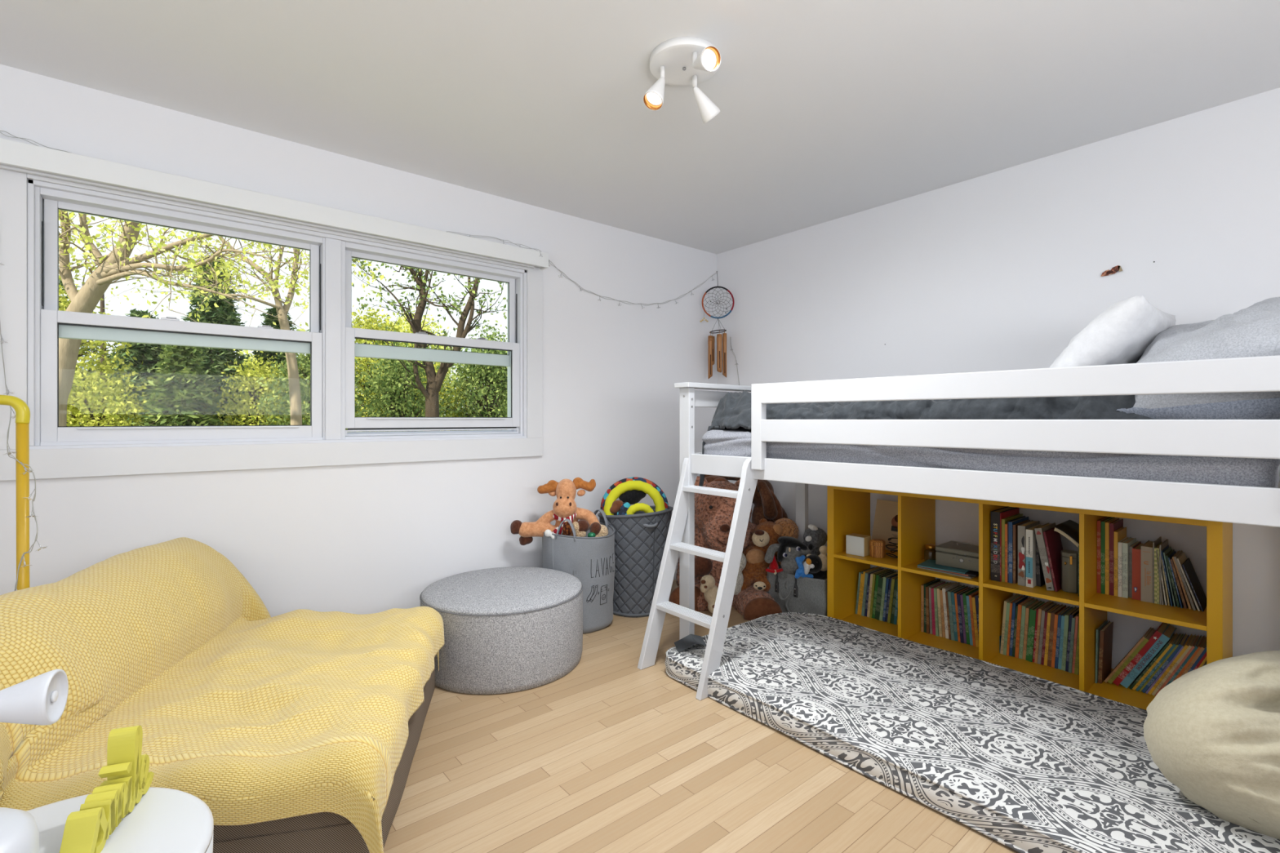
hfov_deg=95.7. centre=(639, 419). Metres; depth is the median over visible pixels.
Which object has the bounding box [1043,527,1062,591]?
book
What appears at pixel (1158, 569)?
magazine
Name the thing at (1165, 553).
book
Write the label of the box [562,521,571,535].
plush leopard
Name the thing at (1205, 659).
book
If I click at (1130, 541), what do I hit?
book
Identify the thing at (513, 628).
ottoman
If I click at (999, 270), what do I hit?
wall
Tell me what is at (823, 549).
plush bear
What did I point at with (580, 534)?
plush dog
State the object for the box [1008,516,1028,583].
book
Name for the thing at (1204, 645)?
book
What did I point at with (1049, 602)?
book
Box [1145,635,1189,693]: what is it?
book
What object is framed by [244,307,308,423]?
conifer tree
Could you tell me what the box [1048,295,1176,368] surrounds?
pillow
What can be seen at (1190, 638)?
book
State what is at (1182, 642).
book
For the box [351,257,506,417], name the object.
oak tree
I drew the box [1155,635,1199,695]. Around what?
book
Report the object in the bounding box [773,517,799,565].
plush bear
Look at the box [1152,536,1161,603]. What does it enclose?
book
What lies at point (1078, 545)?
book
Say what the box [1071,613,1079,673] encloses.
book
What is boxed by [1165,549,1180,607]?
magazine
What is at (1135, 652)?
book
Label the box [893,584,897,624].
book
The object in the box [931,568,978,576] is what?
magazine
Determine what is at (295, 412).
tree
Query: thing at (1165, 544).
book
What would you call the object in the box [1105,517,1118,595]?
book
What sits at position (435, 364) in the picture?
shrub
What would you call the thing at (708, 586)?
stuffed animal
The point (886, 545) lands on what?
cable
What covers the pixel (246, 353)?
leafy tree
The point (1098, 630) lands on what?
book
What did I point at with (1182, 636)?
book
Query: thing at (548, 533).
rabbit
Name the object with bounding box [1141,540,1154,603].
book
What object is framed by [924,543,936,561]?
glass jar
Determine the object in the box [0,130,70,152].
string lights
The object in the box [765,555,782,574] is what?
doll
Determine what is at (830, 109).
ceiling
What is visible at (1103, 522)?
book
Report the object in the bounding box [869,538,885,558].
wooden box
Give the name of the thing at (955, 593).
book
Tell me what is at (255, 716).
throw blanket
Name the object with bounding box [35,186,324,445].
window
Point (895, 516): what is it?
print
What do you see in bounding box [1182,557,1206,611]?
magazine
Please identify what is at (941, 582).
book
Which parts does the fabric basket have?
strap handle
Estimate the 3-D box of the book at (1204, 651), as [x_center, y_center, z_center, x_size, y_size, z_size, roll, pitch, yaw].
[2.090,0.942,2.197,0.170,0.228,0.109,0,0,-41]
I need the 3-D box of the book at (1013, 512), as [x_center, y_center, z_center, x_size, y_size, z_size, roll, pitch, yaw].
[1.648,0.553,2.583,0.240,0.296,0.004,0,0,-41]
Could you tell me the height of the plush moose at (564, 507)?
0.357 m
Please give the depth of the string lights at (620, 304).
3.45 m
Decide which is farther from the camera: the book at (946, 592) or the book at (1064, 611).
the book at (946, 592)
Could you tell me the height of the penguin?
0.146 m
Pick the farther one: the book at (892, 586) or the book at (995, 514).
the book at (892, 586)
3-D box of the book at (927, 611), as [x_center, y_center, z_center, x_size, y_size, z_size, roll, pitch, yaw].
[1.483,0.943,2.917,0.170,0.227,0.013,0,-1,-41]
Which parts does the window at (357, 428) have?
sash, sash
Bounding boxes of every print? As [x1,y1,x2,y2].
[891,515,897,528]
[891,525,897,532]
[894,515,897,522]
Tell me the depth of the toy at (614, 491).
3.29 m
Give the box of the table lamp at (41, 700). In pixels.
[0,669,68,852]
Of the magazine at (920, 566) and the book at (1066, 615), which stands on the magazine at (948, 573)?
the magazine at (920, 566)
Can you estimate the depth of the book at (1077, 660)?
2.39 m
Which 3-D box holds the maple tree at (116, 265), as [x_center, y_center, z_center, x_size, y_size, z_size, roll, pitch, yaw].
[-5.717,-0.973,7.181,4.657,7.342,2.916,0,0,30]
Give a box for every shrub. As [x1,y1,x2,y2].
[66,363,151,426]
[203,350,304,425]
[386,360,474,431]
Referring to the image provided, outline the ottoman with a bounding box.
[419,566,582,694]
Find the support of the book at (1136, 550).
on the cube shelf
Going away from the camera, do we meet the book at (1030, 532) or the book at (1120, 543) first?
the book at (1120, 543)
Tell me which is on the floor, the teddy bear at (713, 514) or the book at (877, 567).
the teddy bear at (713, 514)
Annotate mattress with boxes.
[702,428,1279,488]
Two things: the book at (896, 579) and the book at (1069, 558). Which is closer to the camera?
the book at (1069, 558)
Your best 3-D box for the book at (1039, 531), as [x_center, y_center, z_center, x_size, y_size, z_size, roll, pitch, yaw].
[1.737,0.575,2.449,0.201,0.252,0.068,0,0,-41]
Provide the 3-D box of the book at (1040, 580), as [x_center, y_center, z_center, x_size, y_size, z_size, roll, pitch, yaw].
[1.742,0.589,2.500,0.190,0.226,0.028,0,0,-41]
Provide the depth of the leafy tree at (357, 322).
15.84 m
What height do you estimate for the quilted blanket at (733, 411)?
0.485 m
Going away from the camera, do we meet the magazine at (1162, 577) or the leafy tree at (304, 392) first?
the magazine at (1162, 577)
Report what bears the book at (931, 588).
on the cube shelf
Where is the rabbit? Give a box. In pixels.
[544,529,555,538]
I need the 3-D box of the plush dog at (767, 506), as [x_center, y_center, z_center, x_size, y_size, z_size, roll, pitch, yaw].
[0.673,0.553,3.765,0.552,0.469,0.221,0,0,24]
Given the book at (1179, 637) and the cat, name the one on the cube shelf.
the book at (1179, 637)
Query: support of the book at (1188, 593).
on the cube shelf
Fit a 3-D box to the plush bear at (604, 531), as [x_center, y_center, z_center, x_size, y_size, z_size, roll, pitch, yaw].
[-0.219,0.606,3.060,0.096,0.102,0.094,0,0,-40]
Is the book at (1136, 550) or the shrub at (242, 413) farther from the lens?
the shrub at (242, 413)
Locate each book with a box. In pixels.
[855,567,874,613]
[857,573,862,614]
[859,566,880,615]
[861,568,883,616]
[864,568,883,617]
[866,568,886,617]
[869,568,890,617]
[871,569,893,618]
[874,570,896,618]
[875,577,883,620]
[879,571,897,621]
[882,573,897,622]
[885,574,897,622]
[887,576,897,623]
[890,577,897,624]
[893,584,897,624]
[920,579,934,632]
[924,578,940,632]
[925,581,940,633]
[928,581,945,634]
[930,582,945,635]
[933,582,948,636]
[936,582,953,636]
[939,589,945,637]
[942,582,959,639]
[945,585,959,639]
[947,585,964,640]
[951,585,968,641]
[954,586,968,642]
[956,586,973,643]
[960,594,966,644]
[962,586,978,644]
[965,589,978,645]
[968,590,978,646]
[971,595,978,647]
[974,593,978,635]
[991,506,1017,582]
[999,635,1001,653]
[1000,507,1019,582]
[1000,593,1019,654]
[1001,513,1022,582]
[1003,595,1021,655]
[1004,523,1007,582]
[1006,595,1022,656]
[1007,515,1025,582]
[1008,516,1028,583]
[1008,595,1027,656]
[1012,604,1017,657]
[1013,520,1030,583]
[1014,597,1033,658]
[1017,520,1039,586]
[1018,598,1037,658]
[1022,600,1040,659]
[1025,600,1044,661]
[1026,524,1042,587]
[1028,601,1044,662]
[1032,601,1048,662]
[1034,522,1055,591]
[1034,600,1053,663]
[1035,538,1045,586]
[1037,602,1056,664]
[1040,604,1057,665]
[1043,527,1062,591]
[1044,604,1059,666]
[1047,604,1066,666]
[1051,606,1066,667]
[1053,520,1079,547]
[1054,606,1071,668]
[1057,607,1072,669]
[1060,550,1078,593]
[1061,606,1078,671]
[1065,607,1079,671]
[1068,613,1079,673]
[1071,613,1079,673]
[1074,620,1079,675]
[1078,545,1079,596]
[1094,620,1107,683]
[1097,516,1110,593]
[1097,621,1113,684]
[1101,516,1114,594]
[1104,626,1153,682]
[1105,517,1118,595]
[1107,628,1155,684]
[1109,518,1123,595]
[1112,622,1168,686]
[1114,526,1126,596]
[1118,536,1130,597]
[1120,623,1177,688]
[1122,537,1136,598]
[1128,540,1141,597]
[1129,632,1175,689]
[1132,542,1143,600]
[1132,633,1178,690]
[1135,633,1182,691]
[1138,633,1183,692]
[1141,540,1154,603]
[1141,634,1188,693]
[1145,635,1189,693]
[1147,634,1194,694]
[1151,634,1197,696]
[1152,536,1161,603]
[1154,542,1162,604]
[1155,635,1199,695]
[1160,538,1168,604]
[1165,635,1203,685]
[1173,635,1205,680]
[1180,637,1206,676]
[1187,645,1206,672]
[1193,652,1206,670]
[1198,656,1206,667]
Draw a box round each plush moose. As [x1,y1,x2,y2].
[510,477,600,545]
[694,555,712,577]
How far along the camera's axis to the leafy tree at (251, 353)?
22.02 m
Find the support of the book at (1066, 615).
on the cube shelf
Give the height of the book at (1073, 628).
0.232 m
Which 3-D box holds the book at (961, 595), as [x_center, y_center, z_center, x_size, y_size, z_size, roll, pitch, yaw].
[1.591,0.944,2.792,0.170,0.226,0.029,0,0,-41]
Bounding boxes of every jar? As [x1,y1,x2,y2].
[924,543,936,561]
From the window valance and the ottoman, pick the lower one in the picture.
the ottoman
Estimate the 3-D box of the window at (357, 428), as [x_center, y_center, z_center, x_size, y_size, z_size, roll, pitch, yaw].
[-1.050,-0.362,2.990,0.934,0.915,0.136,0,0,-40]
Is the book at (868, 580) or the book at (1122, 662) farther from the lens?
the book at (868, 580)
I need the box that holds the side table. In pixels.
[26,786,213,852]
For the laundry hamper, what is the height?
0.585 m
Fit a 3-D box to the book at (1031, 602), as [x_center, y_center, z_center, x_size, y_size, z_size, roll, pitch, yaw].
[1.747,0.938,2.608,0.170,0.236,0.027,0,0,-41]
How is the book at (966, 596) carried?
on the cube shelf
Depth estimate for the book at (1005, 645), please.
2.59 m
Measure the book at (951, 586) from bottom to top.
0.239 m
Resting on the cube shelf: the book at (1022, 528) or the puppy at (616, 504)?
the book at (1022, 528)
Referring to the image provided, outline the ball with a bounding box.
[587,532,595,537]
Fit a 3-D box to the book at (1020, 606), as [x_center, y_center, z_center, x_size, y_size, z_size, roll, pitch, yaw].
[1.736,0.937,2.617,0.170,0.238,0.026,0,0,-41]
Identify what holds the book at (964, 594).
on the cube shelf
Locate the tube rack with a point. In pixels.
(21, 408)
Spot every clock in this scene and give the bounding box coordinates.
[845,533,871,556]
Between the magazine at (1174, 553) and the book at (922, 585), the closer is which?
the magazine at (1174, 553)
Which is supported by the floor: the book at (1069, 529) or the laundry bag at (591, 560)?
the laundry bag at (591, 560)
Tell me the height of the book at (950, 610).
0.230 m
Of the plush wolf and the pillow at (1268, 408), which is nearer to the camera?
the pillow at (1268, 408)
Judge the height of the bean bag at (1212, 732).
0.482 m
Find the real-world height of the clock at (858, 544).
0.098 m
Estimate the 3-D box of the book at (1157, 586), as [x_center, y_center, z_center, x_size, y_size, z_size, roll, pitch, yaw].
[2.029,0.595,2.260,0.170,0.212,0.014,0,0,-41]
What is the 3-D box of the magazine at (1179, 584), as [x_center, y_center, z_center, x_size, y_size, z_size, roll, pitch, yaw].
[2.067,0.613,2.213,0.160,0.177,0.048,0,0,-41]
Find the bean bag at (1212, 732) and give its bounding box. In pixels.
[1143,650,1279,839]
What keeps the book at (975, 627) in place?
on the cube shelf
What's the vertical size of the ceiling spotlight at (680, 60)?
0.180 m
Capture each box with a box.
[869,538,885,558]
[935,540,978,572]
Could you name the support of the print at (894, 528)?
attached to the photo card
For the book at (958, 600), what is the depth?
2.75 m
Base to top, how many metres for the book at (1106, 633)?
0.212 m
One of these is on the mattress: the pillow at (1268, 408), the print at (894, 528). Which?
the pillow at (1268, 408)
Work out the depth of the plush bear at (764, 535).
3.36 m
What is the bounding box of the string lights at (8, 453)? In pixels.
[0,262,47,591]
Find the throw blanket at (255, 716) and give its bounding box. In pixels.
[0,537,444,852]
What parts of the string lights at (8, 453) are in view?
flower bulb, flower bulb, flower bulb, flower bulb, flower bulb, flower bulb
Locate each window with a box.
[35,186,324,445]
[341,240,522,439]
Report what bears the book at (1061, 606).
on the cube shelf
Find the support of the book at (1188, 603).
on the cube shelf
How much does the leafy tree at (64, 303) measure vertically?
5.964 m
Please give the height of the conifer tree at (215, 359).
6.968 m
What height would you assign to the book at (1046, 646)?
0.230 m
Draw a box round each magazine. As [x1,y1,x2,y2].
[917,559,968,573]
[917,566,978,578]
[920,566,968,576]
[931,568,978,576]
[1155,550,1164,604]
[1159,556,1168,605]
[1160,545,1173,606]
[1161,559,1170,605]
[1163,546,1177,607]
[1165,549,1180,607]
[1168,551,1183,608]
[1169,557,1188,608]
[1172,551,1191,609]
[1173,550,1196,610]
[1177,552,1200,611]
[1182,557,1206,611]
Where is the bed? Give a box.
[637,355,1279,700]
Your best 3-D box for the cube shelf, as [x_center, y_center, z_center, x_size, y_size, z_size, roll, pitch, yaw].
[1.611,0.710,2.618,0.385,0.770,1.470,0,0,-41]
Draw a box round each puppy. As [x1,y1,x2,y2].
[609,500,623,513]
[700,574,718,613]
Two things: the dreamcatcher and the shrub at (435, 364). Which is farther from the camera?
the shrub at (435, 364)
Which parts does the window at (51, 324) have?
sash, sash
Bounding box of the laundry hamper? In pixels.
[597,505,673,617]
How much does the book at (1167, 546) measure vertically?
0.203 m
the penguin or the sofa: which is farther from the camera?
the penguin
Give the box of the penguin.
[795,554,825,578]
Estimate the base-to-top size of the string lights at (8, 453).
1.306 m
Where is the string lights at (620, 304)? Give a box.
[452,231,715,308]
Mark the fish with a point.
(625, 505)
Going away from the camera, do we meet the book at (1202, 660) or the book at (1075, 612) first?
the book at (1202, 660)
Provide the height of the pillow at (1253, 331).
0.424 m
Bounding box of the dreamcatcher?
[700,272,734,322]
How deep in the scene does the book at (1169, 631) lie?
2.23 m
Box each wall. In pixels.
[0,63,716,617]
[716,87,1279,668]
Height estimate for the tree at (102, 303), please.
6.201 m
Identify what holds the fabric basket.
on the floor
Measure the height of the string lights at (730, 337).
0.388 m
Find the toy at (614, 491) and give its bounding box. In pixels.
[600,476,668,519]
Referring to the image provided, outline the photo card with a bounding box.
[871,498,897,550]
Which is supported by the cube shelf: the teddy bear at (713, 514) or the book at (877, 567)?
the book at (877, 567)
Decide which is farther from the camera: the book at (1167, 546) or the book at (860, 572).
the book at (860, 572)
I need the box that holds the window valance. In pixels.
[0,137,548,270]
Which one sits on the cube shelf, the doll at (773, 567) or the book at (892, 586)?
the book at (892, 586)
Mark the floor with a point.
(610, 754)
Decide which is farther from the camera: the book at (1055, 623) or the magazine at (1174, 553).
the book at (1055, 623)
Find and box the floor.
[383,579,1018,852]
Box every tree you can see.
[58,209,384,426]
[58,244,100,402]
[58,275,155,426]
[66,344,162,421]
[80,308,165,426]
[99,224,309,425]
[100,293,107,419]
[180,254,262,425]
[231,353,309,419]
[232,350,306,418]
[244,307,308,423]
[244,328,377,430]
[303,303,447,431]
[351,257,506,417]
[355,306,469,417]
[440,340,506,417]
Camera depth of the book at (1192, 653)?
2.16 m
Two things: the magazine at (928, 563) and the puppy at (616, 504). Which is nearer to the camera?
the magazine at (928, 563)
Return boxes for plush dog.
[573,521,586,537]
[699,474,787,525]
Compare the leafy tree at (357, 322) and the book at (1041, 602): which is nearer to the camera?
the book at (1041, 602)
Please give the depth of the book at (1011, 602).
2.58 m
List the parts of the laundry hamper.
rope handle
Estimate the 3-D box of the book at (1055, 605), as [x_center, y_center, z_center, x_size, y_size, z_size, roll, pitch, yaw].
[1.800,0.941,2.543,0.170,0.231,0.025,0,0,-41]
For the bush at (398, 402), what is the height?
4.920 m
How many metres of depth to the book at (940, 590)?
2.81 m
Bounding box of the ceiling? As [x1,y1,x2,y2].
[0,0,1279,253]
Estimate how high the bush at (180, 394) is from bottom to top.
4.408 m
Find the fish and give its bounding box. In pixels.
[617,502,631,515]
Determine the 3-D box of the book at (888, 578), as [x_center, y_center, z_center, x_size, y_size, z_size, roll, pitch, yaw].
[1.345,0.941,3.077,0.170,0.230,0.034,0,0,-41]
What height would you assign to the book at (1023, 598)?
0.240 m
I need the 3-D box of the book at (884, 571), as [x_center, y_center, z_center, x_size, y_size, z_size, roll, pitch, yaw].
[1.297,0.938,3.131,0.170,0.237,0.032,0,0,-41]
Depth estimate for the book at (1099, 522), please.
2.34 m
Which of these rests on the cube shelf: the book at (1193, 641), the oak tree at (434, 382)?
the book at (1193, 641)
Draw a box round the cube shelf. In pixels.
[826,485,1232,710]
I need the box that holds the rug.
[665,612,1279,852]
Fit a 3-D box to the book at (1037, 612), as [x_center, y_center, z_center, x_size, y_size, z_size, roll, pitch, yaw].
[1.781,0.940,2.571,0.170,0.233,0.024,0,0,-41]
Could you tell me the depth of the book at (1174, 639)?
2.22 m
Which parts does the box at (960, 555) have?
lid, carry handle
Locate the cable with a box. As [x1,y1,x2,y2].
[885,537,897,558]
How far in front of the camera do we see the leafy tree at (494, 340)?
18.39 m
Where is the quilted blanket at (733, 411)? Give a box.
[698,390,1155,486]
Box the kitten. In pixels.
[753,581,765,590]
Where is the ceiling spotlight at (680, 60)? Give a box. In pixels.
[643,36,720,123]
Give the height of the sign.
0.120 m
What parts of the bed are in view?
ladder rail, post, ladder rail, guard post, post, rail, guard rail, guard rail, rail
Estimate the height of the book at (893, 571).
0.231 m
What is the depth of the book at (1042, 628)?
2.50 m
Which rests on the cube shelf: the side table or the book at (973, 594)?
the book at (973, 594)
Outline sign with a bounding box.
[59,725,154,852]
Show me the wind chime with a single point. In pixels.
(711, 340)
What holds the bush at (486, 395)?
on the lawn
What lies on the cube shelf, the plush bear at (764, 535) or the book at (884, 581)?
the book at (884, 581)
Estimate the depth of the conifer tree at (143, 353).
15.20 m
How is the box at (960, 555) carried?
on the magazine at (928, 563)
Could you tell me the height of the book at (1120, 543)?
0.215 m
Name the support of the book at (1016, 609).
on the cube shelf
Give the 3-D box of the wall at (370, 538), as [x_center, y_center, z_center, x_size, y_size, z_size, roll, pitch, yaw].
[-1.339,-0.054,2.731,4.825,2.298,0.169,0,0,-40]
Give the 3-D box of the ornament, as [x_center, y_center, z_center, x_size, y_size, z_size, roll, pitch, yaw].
[2.004,-0.633,2.463,0.008,0.036,0.074,0,0,-40]
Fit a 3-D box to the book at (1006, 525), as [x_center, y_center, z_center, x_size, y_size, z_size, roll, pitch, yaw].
[1.651,0.576,2.559,0.200,0.250,0.009,0,0,-41]
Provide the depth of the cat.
3.31 m
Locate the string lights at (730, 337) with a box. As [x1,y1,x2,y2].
[729,337,739,385]
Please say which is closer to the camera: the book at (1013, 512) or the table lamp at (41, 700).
the table lamp at (41, 700)
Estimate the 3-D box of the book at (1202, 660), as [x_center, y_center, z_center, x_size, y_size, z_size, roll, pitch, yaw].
[2.095,0.943,2.191,0.170,0.227,0.106,0,0,-41]
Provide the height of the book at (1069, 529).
0.090 m
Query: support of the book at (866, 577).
on the cube shelf
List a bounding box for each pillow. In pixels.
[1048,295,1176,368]
[1116,397,1279,419]
[1133,297,1279,413]
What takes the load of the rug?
on the floor
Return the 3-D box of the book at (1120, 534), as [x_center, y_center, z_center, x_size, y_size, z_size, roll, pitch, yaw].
[1.953,0.574,2.356,0.170,0.255,0.012,0,0,-41]
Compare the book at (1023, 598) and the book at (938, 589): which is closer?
the book at (1023, 598)
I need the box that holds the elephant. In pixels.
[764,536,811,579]
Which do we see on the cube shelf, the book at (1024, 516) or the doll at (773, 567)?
the book at (1024, 516)
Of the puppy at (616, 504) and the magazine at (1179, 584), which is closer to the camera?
the magazine at (1179, 584)
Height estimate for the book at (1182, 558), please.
0.182 m
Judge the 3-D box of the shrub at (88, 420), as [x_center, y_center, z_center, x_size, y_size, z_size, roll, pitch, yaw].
[-10.802,0.960,11.435,3.160,4.135,3.047,0,0,39]
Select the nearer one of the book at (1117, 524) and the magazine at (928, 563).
the book at (1117, 524)
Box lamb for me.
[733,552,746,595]
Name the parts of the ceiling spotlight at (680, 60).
lamp shade, bulb, spot stem, ceiling plate, spot stem, spot stem, lamp shade, lamp shade, bulb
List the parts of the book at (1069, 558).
lid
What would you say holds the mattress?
on the bed
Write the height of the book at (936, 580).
0.236 m
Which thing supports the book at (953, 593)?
on the cube shelf
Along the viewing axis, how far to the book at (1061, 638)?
2.45 m
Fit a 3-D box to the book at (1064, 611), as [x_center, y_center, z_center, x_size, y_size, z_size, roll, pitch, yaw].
[1.832,0.940,2.507,0.170,0.232,0.024,0,0,-41]
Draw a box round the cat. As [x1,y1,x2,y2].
[618,489,646,504]
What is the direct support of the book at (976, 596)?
on the cube shelf
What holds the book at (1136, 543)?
on the cube shelf
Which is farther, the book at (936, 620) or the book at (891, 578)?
the book at (891, 578)
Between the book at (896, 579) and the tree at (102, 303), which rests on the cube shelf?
the book at (896, 579)
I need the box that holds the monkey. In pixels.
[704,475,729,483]
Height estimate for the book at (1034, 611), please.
0.229 m
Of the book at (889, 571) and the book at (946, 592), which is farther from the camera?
the book at (889, 571)
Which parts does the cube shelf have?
panel, panel, panel, panel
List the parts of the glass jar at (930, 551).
lid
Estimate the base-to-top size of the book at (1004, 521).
0.270 m
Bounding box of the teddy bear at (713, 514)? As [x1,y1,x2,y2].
[669,475,782,620]
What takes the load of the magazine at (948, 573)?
on the cube shelf
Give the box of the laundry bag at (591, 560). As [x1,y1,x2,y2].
[542,509,614,633]
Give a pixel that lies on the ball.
(590, 534)
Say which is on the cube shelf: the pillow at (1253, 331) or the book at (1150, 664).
the book at (1150, 664)
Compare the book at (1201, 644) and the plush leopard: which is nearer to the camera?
the book at (1201, 644)
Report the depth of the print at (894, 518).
3.11 m
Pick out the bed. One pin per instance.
(1233, 438)
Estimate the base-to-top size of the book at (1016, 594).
0.242 m
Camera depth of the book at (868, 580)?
3.10 m
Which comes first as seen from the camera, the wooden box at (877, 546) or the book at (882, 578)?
the wooden box at (877, 546)
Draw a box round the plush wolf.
[802,524,826,556]
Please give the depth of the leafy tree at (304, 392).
12.20 m
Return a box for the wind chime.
[707,318,726,378]
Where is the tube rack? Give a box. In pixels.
[0,395,30,590]
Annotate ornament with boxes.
[1100,265,1122,276]
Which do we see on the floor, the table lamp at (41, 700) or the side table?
the side table
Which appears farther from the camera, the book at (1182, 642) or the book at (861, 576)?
the book at (861, 576)
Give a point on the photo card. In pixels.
(886, 518)
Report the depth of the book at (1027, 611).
2.54 m
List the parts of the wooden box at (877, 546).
lid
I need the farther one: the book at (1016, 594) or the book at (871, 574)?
the book at (871, 574)
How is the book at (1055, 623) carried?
on the cube shelf
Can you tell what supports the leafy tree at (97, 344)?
on the lawn
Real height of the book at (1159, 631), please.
0.251 m
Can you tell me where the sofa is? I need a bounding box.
[213,657,435,852]
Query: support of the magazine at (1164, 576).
on the cube shelf
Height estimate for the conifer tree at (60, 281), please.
10.105 m
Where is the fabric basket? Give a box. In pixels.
[766,564,826,616]
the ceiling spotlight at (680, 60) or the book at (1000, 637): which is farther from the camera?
the book at (1000, 637)
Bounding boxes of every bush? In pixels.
[131,344,230,426]
[346,332,459,431]
[440,320,506,431]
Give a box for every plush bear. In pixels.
[595,524,608,537]
[741,518,781,591]
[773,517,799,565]
[806,545,826,571]
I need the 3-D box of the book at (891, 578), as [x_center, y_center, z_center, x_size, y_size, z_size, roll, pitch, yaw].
[1.357,0.939,3.068,0.170,0.235,0.037,0,0,-41]
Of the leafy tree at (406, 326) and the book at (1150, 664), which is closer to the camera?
the book at (1150, 664)

